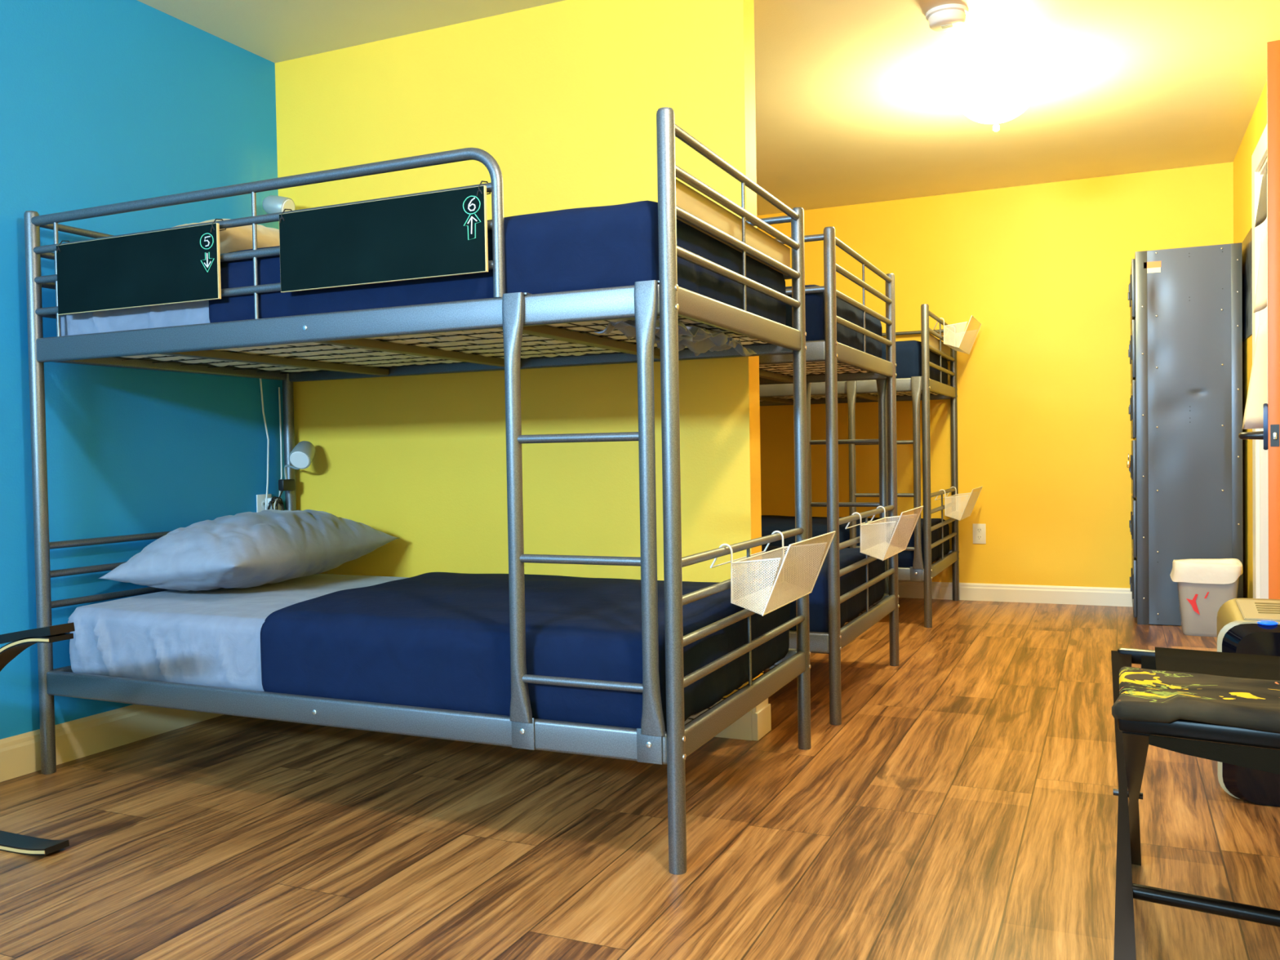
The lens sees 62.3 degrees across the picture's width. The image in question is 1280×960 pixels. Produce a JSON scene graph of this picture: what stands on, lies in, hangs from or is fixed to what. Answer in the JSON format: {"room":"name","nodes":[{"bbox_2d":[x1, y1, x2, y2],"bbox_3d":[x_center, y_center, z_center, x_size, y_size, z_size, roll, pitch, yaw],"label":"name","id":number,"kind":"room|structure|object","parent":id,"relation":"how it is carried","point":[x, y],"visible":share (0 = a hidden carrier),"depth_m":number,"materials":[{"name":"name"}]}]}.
{"room":"dormitory","nodes":[
{"label":"dormitory","id":0,"kind":"room"},
{"bbox_2d":[0,0,285,739],"bbox_3d":[-2.539,-0.291,1.422,0.100,2.360,5.640,0,2,24],"label":"wall","id":1,"kind":"structure","parent":0,"point":[103,102],"depth_m":3.29,"materials":[{"name":"blue paint"}]},
{"bbox_2d":[0,704,224,782],"bbox_3d":[-2.468,0.831,1.425,0.014,0.115,5.640,0,2,24],"label":"baseboard","id":2,"kind":"structure","parent":1,"relation":"attached to","point":[20,754],"depth_m":3.22,"materials":[{"name":"beige paint"}]},
{"bbox_2d":[256,493,271,512],"bbox_3d":[-1.375,0.110,3.878,0.008,0.116,0.072,0,2,24],"label":"wall outlet","id":3,"kind":"object","parent":1,"relation":"attached to","point":[260,499],"visible":0.48,"depth_m":3.86,"materials":[{"name":"white plastic"}]},
{"bbox_2d":[261,500,265,508],"bbox_3d":[-1.373,0.089,3.877,0.002,0.032,0.032,0,2,24],"label":"socket","id":4,"kind":"object","parent":3,"relation":"attached to","point":[263,502],"depth_m":3.87,"materials":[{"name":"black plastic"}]},
{"bbox_2d":[266,496,284,510],"bbox_3d":[-1.338,0.107,3.879,0.055,0.095,0.083,0,2,24],"label":"plug adapter","id":5,"kind":"object","parent":3,"relation":"attached to","point":[272,502],"visible":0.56,"depth_m":3.86,"materials":[{"name":"white plastic"}]},
{"bbox_2d":[278,386,282,497],"bbox_3d":[-1.326,-0.136,3.897,0.017,0.410,0.007,-2,2,-28],"label":"power cable","id":6,"kind":"object","parent":5,"relation":"attached to","point":[279,400],"visible":0.74,"depth_m":3.90,"materials":[{"name":"white plastic"}]},
{"bbox_2d":[259,378,269,510],"bbox_3d":[-1.366,-0.280,3.853,0.012,1.140,0.041,0,2,24],"label":"power cable","id":7,"kind":"object","parent":1,"relation":"attached to","point":[260,382],"visible":0.46,"depth_m":3.86,"materials":[{"name":"white plastic"}]},
{"bbox_2d":[275,0,763,740],"bbox_3d":[-0.532,-0.379,3.660,1.930,2.360,0.121,0,2,24],"label":"wall","id":8,"kind":"structure","parent":0,"point":[566,96],"depth_m":3.52,"materials":[{"name":"yellow paint"}]},
{"bbox_2d":[751,697,771,741],"bbox_3d":[0.378,0.737,3.296,0.020,0.115,0.137,0,2,24],"label":"baseboard","id":9,"kind":"structure","parent":8,"relation":"attached to","point":[761,714],"depth_m":3.27,"materials":[{"name":"white paint"}]},
{"bbox_2d":[0,597,1279,959],"bbox_3d":[0.265,0.868,2.010,4.720,0.080,9.140,0,2,24],"label":"floor","id":10,"kind":"structure","parent":0,"point":[962,804],"depth_m":2.44,"materials":[{"name":"laminate"}]},
{"bbox_2d":[0,622,75,855],"bbox_3d":[-1.727,0.594,2.247,0.716,0.524,0.642,0,2,24],"label":"bentwood chair","id":11,"kind":"object","parent":10,"relation":"on","point":[20,641],"visible":1,"depth_m":2.39,"materials":[{"name":"black wood"}]},
{"bbox_2d":[23,106,811,875],"bbox_3d":[-0.619,0.020,3.055,1.980,1.594,1.065,0,2,24],"label":"bunk bed","id":12,"kind":"object","parent":10,"relation":"on","point":[517,313],"visible":0.83,"depth_m":2.55,"materials":[{"name":"grey paint"}]},
{"bbox_2d":[56,218,226,315],"bbox_3d":[-1.326,-0.560,2.811,0.590,0.207,0.047,0,2,24],"label":"chalkboard","id":13,"kind":"object","parent":12,"relation":"attached to","point":[181,264],"visible":1,"depth_m":2.78,"materials":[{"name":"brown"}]},
{"bbox_2d":[262,195,295,213],"bbox_3d":[-1.283,-0.834,3.810,0.113,0.370,0.123,0,2,24],"label":"lamp","id":14,"kind":"object","parent":12,"relation":"attached to","point":[271,204],"visible":0.41,"depth_m":3.75,"materials":[{"name":"grey metal"}]},
{"bbox_2d":[281,199,294,212],"bbox_3d":[-1.253,-0.965,3.772,0.025,0.069,0.072,0,2,24],"label":"diffuser","id":15,"kind":"object","parent":14,"relation":"attached to","point":[286,203],"depth_m":3.76,"materials":[{"name":"white"}]},
{"bbox_2d":[275,440,315,510],"bbox_3d":[-1.245,0.015,3.826,0.179,0.311,0.112,0,2,24],"label":"lamp","id":16,"kind":"object","parent":12,"relation":"attached to","point":[301,456],"visible":0.98,"depth_m":3.79,"materials":[{"name":"grey"}]},
{"bbox_2d":[289,451,309,468],"bbox_3d":[-1.212,-0.072,3.773,0.072,0.062,0.039,-1,1,6],"label":"diffuser","id":17,"kind":"object","parent":16,"relation":"attached to","point":[299,460],"depth_m":3.77,"materials":[{"name":"white plastic"}]},
{"bbox_2d":[279,180,490,293],"bbox_3d":[-0.604,-0.565,2.487,0.590,0.207,0.047,0,2,24],"label":"chalkboard","id":18,"kind":"object","parent":12,"relation":"attached to","point":[442,233],"visible":0.99,"depth_m":2.46,"materials":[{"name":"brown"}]},
{"bbox_2d":[60,300,766,372],"bbox_3d":[-0.615,-0.464,3.047,1.888,0.292,0.988,0,2,24],"label":"mattress","id":19,"kind":"object","parent":12,"relation":"on","point":[698,340],"visible":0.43,"depth_m":2.90,"materials":[{"name":"fabric"}]},
{"bbox_2d":[172,218,279,253],"bbox_3d":[-1.248,-0.696,3.352,0.495,0.184,0.780,0,2,24],"label":"pillow","id":20,"kind":"object","parent":19,"relation":"on","point":[235,238],"visible":0.14,"depth_m":3.06,"materials":[{"name":"white fabric"}]},
{"bbox_2d":[208,200,786,324],"bbox_3d":[-0.353,-0.515,2.931,1.307,0.229,0.982,0,2,24],"label":"blanket","id":21,"kind":"object","parent":19,"relation":"on","point":[593,247],"visible":0.48,"depth_m":2.38,"materials":[{"name":"blue fabric"}]},
{"bbox_2d":[67,573,770,721],"bbox_3d":[-0.612,0.452,3.071,1.856,0.234,0.977,0,2,24],"label":"mattress","id":22,"kind":"object","parent":12,"relation":"on","point":[204,637],"visible":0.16,"depth_m":2.91,"materials":[{"name":"white fabric"}]},
{"bbox_2d":[97,509,399,591],"bbox_3d":[-1.213,0.216,3.392,0.508,0.242,0.801,0,1,21],"label":"pillow","id":23,"kind":"object","parent":22,"relation":"on","point":[246,549],"visible":1,"depth_m":3.13,"materials":[{"name":"white fabric"}]},
{"bbox_2d":[260,572,790,731],"bbox_3d":[-0.324,0.423,2.947,1.277,0.240,0.983,0,2,24],"label":"blanket","id":24,"kind":"object","parent":22,"relation":"on","point":[434,640],"visible":0.73,"depth_m":2.55,"materials":[{"name":"blue fabric"}]},
{"bbox_2d":[675,179,790,275],"bbox_3d":[0.242,-0.621,2.664,0.013,0.080,0.930,0,2,24],"label":"board","id":25,"kind":"object","parent":12,"relation":"attached to","point":[688,199],"visible":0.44,"depth_m":2.58,"materials":[{"name":"beige wood"}]},
{"bbox_2d":[710,530,835,616],"bbox_3d":[0.345,0.227,2.678,0.200,0.169,0.434,0,2,24],"label":"wire basket","id":26,"kind":"object","parent":12,"relation":"attached to","point":[768,574],"visible":0.87,"depth_m":2.58,"materials":[{"name":"white metal"}]},
{"bbox_2d":[759,226,899,724],"bbox_3d":[-0.056,-0.019,4.267,1.980,1.594,1.065,0,2,24],"label":"bunk bed","id":27,"kind":"object","parent":10,"relation":"on","point":[828,350],"visible":0.4,"depth_m":3.74,"materials":[{"name":"grey paint"}]},
{"bbox_2d":[759,361,868,375],"bbox_3d":[-0.076,-0.530,4.235,1.855,0.235,0.979,0,2,24],"label":"mattress","id":28,"kind":"object","parent":27,"relation":"on","point":[789,364],"visible":0.05,"depth_m":4.05,"materials":[{"name":"fabric"}]},
{"bbox_2d":[785,284,882,358],"bbox_3d":[0.217,-0.553,4.110,1.267,0.229,0.982,0,2,24],"label":"blanket","id":29,"kind":"object","parent":28,"relation":"on","point":[814,302],"visible":0.1,"depth_m":3.64,"materials":[{"name":"blue fabric"}]},
{"bbox_2d":[844,506,923,560],"bbox_3d":[0.897,0.189,3.864,0.200,0.169,0.434,0,2,24],"label":"wire basket","id":30,"kind":"object","parent":27,"relation":"attached to","point":[881,526],"visible":0.94,"depth_m":3.76,"materials":[{"name":"white metal"}]},
{"bbox_3d":[-0.060,0.414,4.258,1.854,0.234,0.977,0,2,24],"label":"mattress","id":31,"kind":"object","parent":27,"relation":"on","visible":0},
{"bbox_2d":[761,546,884,632],"bbox_3d":[0.234,0.390,4.132,1.268,0.228,0.981,0,2,24],"label":"blanket","id":32,"kind":"object","parent":31,"relation":"on","point":[850,609],"visible":0.14,"depth_m":3.71,"materials":[{"name":"blue fabric"}]},
{"bbox_2d":[759,303,959,627],"bbox_3d":[0.729,-0.076,6.068,1.980,1.594,1.065,0,2,24],"label":"bunk bed","id":33,"kind":"object","parent":10,"relation":"on","point":[925,571],"visible":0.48,"depth_m":5.33,"materials":[{"name":"grey paint"}]},
{"bbox_2d":[760,391,938,401],"bbox_3d":[0.720,-0.588,6.061,1.855,0.235,0.979,0,2,24],"label":"mattress","id":34,"kind":"object","parent":33,"relation":"on","point":[906,393],"visible":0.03,"depth_m":6.06,"materials":[{"name":"fabric"}]},
{"bbox_2d":[881,340,947,385],"bbox_3d":[1.013,-0.612,5.936,1.267,0.227,0.981,0,2,24],"label":"blanket","id":35,"kind":"object","parent":34,"relation":"on","point":[908,353],"visible":0.16,"depth_m":5.27,"materials":[{"name":"blue fabric"}]},
{"bbox_2d":[920,333,950,359],"bbox_3d":[1.590,-0.717,5.677,0.013,0.080,0.930,0,2,24],"label":"board","id":36,"kind":"object","parent":33,"relation":"on","point":[933,341],"visible":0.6,"depth_m":5.67,"materials":[{"name":"beige"}]},
{"bbox_2d":[933,315,981,354],"bbox_3d":[1.753,-0.792,5.837,0.200,0.169,0.434,0,2,24],"label":"wire basket","id":37,"kind":"object","parent":33,"relation":"attached to","point":[945,328],"visible":0.91,"depth_m":5.72,"materials":[{"name":"white metal"}]},
{"bbox_2d":[934,486,982,520],"bbox_3d":[1.760,0.126,5.841,0.200,0.169,0.434,0,2,24],"label":"wire basket","id":38,"kind":"object","parent":33,"relation":"attached to","point":[971,499],"visible":0.91,"depth_m":5.72,"materials":[{"name":"white metal"}]},
{"bbox_3d":[0.736,0.356,6.084,1.854,0.234,0.977,0,2,24],"label":"mattress","id":39,"kind":"object","parent":33,"relation":"on","visible":0},
{"bbox_2d":[761,515,950,567],"bbox_3d":[1.029,0.330,5.959,1.267,0.234,0.982,0,2,24],"label":"blanket","id":40,"kind":"object","parent":39,"relation":"on","point":[770,523],"visible":0.31,"depth_m":5.58,"materials":[{"name":"blue fabric"}]},
{"bbox_2d":[1128,242,1243,625],"bbox_3d":[2.758,-0.212,5.395,0.486,1.830,0.619,0,2,24],"label":"locker","id":41,"kind":"object","parent":10,"relation":"on","point":[1185,349],"visible":0.92,"depth_m":5.12,"materials":[{"name":"grey metal"}]},
{"bbox_2d":[1126,453,1130,467],"bbox_3d":[2.431,-0.097,5.270,0.016,0.070,0.036,0,2,24],"label":"padlock","id":42,"kind":"object","parent":41,"relation":"hanging from","point":[1128,462],"visible":1,"depth_m":5.25,"materials":[{"name":"gold metal"}]},
{"bbox_2d":[1143,261,1160,273],"bbox_3d":[2.493,-1.035,5.154,0.076,0.054,0.001,0,2,24],"label":"warning sticker","id":43,"kind":"object","parent":41,"relation":"attached to","point":[1154,266],"visible":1,"depth_m":5.15,"materials":[{"name":"orange"}]},
{"bbox_2d":[1111,647,1279,959],"bbox_3d":[1.062,0.584,1.758,0.510,0.482,0.876,0,2,24],"label":"folding stool","id":44,"kind":"object","parent":10,"relation":"on","point":[1259,750],"visible":0.77,"depth_m":1.69,"materials":[{"name":"black paint"}]},
{"bbox_2d":[1111,666,1279,733],"bbox_3d":[0.988,0.342,1.598,0.529,0.050,0.309,0,2,32],"label":"seat cushion","id":45,"kind":"object","parent":44,"relation":"on","point":[1145,695],"visible":1,"depth_m":1.60,"materials":[{"name":"fabric"}]},
{"bbox_2d":[1169,558,1243,636],"bbox_3d":[2.628,0.543,4.920,0.294,0.348,0.202,0,2,24],"label":"waste bin","id":46,"kind":"object","parent":10,"relation":"on","point":[1203,585],"visible":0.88,"depth_m":4.85,"materials":[{"name":"grey plastic"}]},
{"bbox_2d":[1186,594,1199,614],"bbox_3d":[2.540,0.571,4.867,0.057,0.097,0.001,0,2,24],"label":"print","id":47,"kind":"object","parent":46,"relation":"attached to","point":[1193,601],"depth_m":4.87,"materials":[{"name":"red"}]},
{"bbox_2d":[1217,598,1279,806],"bbox_3d":[1.592,0.549,2.652,0.270,0.476,0.215,0,2,24],"label":"air purifier","id":48,"kind":"object","parent":10,"relation":"on","point":[1251,626],"visible":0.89,"depth_m":2.59,"materials":[{"name":"black"}]},
{"bbox_2d":[1254,602,1279,613],"bbox_3d":[1.587,0.322,2.662,0.065,0.002,0.079,0,12,24],"label":"vent grille","id":49,"kind":"object","parent":48,"relation":"attached to","point":[1255,602],"depth_m":2.66,"materials":[{"name":"beige plastic"}]},
{"bbox_2d":[1257,620,1277,625],"bbox_3d":[1.529,0.348,2.580,0.044,0.010,0.024,0,2,24],"label":"light","id":50,"kind":"object","parent":48,"relation":"on","point":[1259,622],"depth_m":2.58,"materials":[{"name":"blue plastic"}]},
{"bbox_2d":[137,0,1279,215],"bbox_3d":[0.223,-1.571,1.951,4.720,0.080,9.140,0,2,24],"label":"ceiling","id":51,"kind":"structure","parent":0,"point":[855,103],"depth_m":4.18,"materials":[{"name":"paint"}]},
{"bbox_2d":[925,4,968,31],"bbox_3d":[1.041,-1.561,3.591,0.140,0.048,0.140,0,2,24],"label":"smoke detector","id":52,"kind":"object","parent":51,"relation":"attached to","point":[946,17],"visible":1,"depth_m":3.55,"materials":[{"name":"white plastic"}]},
{"bbox_2d":[955,66,1037,131],"bbox_3d":[1.423,-1.501,4.233,0.310,0.212,0.310,0,2,24],"label":"ceiling lamp","id":53,"kind":"object","parent":51,"relation":"attached to","point":[995,95],"visible":1,"depth_m":4.14,"materials":[{"name":"white plastic"}]},
{"bbox_2d":[756,161,1233,588],"bbox_3d":[1.545,-0.480,6.349,3.520,2.360,0.100,0,2,24],"label":"wall","id":54,"kind":"structure","parent":0,"point":[1044,384],"depth_m":6.01,"materials":[{"name":"yellow paint"}]},
{"bbox_2d":[973,523,986,543],"bbox_3d":[1.963,0.311,6.128,0.072,0.116,0.008,0,2,24],"label":"wall outlet","id":55,"kind":"object","parent":54,"relation":"attached to","point":[979,530],"visible":1,"depth_m":6.12,"materials":[{"name":"white plastic"}]},
{"bbox_2d":[976,534,982,540],"bbox_3d":[1.962,0.332,6.126,0.032,0.032,0.002,0,2,24],"label":"socket","id":56,"kind":"object","parent":55,"relation":"attached to","point":[979,537],"depth_m":6.13,"materials":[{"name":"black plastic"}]},
{"bbox_2d":[976,527,982,533],"bbox_3d":[1.961,0.290,6.125,0.032,0.032,0.002,0,2,24],"label":"socket","id":57,"kind":"object","parent":55,"relation":"attached to","point":[979,530],"depth_m":6.12,"materials":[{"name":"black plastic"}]},
{"bbox_2d":[897,581,1132,606],"bbox_3d":[1.593,0.651,6.301,3.406,0.100,0.014,0,2,24],"label":"baseboard","id":58,"kind":"structure","parent":54,"relation":"attached to","point":[1075,595],"depth_m":6.03,"materials":[{"name":"white paint"}]},
{"bbox_2d":[1233,81,1266,598],"bbox_3d":[1.377,-0.360,1.527,0.120,2.360,9.040,0,2,24],"label":"wall","id":59,"kind":"structure","parent":0,"point":[1242,220],"depth_m":5.04,"materials":[{"name":"yellow paint"}]},
{"bbox_2d":[1241,227,1252,342],"bbox_3d":[2.867,-0.910,5.008,0.003,0.480,0.440,0,2,24],"label":"poster","id":60,"kind":"object","parent":59,"relation":"attached to","point":[1246,245],"visible":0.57,"depth_m":4.96,"materials":[{"name":"paper"}]},
{"bbox_2d":[1238,40,1279,599],"bbox_3d":[2.021,-0.259,3.443,0.113,2.018,0.900,0,2,31],"label":"door","id":61,"kind":"structure","parent":59,"relation":"in","point":[1270,435],"depth_m":3.04,"materials":[{"name":"orange paint"}]},
{"bbox_2d":[1241,319,1267,429],"bbox_3d":[2.010,-0.337,3.424,0.047,0.340,0.223,-1,1,11],"label":"paper notice","id":62,"kind":"object","parent":61,"relation":"attached to","point":[1257,394],"visible":0.89,"depth_m":3.46,"materials":[{"name":"beige paper"}]},
{"bbox_2d":[1253,226,1266,313],"bbox_3d":[1.989,-0.670,3.373,0.026,0.250,0.214,0,1,20],"label":"paper notice","id":63,"kind":"object","parent":61,"relation":"attached to","point":[1260,300],"visible":1,"depth_m":3.41,"materials":[{"name":"beige paper"}]},
{"bbox_2d":[1254,162,1266,227],"bbox_3d":[1.965,-0.894,3.332,0.023,0.160,0.193,0,1,21],"label":"notice","id":64,"kind":"object","parent":61,"relation":"attached to","point":[1261,215],"visible":1,"depth_m":3.36,"materials":[{"name":"paper"}]},
{"bbox_2d":[1251,124,1268,599],"bbox_3d":[2.559,-0.340,4.183,0.138,2.150,1.050,0,2,24],"label":"trim","id":65,"kind":"structure","parent":59,"relation":"attached to","point":[1260,455],"depth_m":4.58,"materials":[{"name":"white paint"}]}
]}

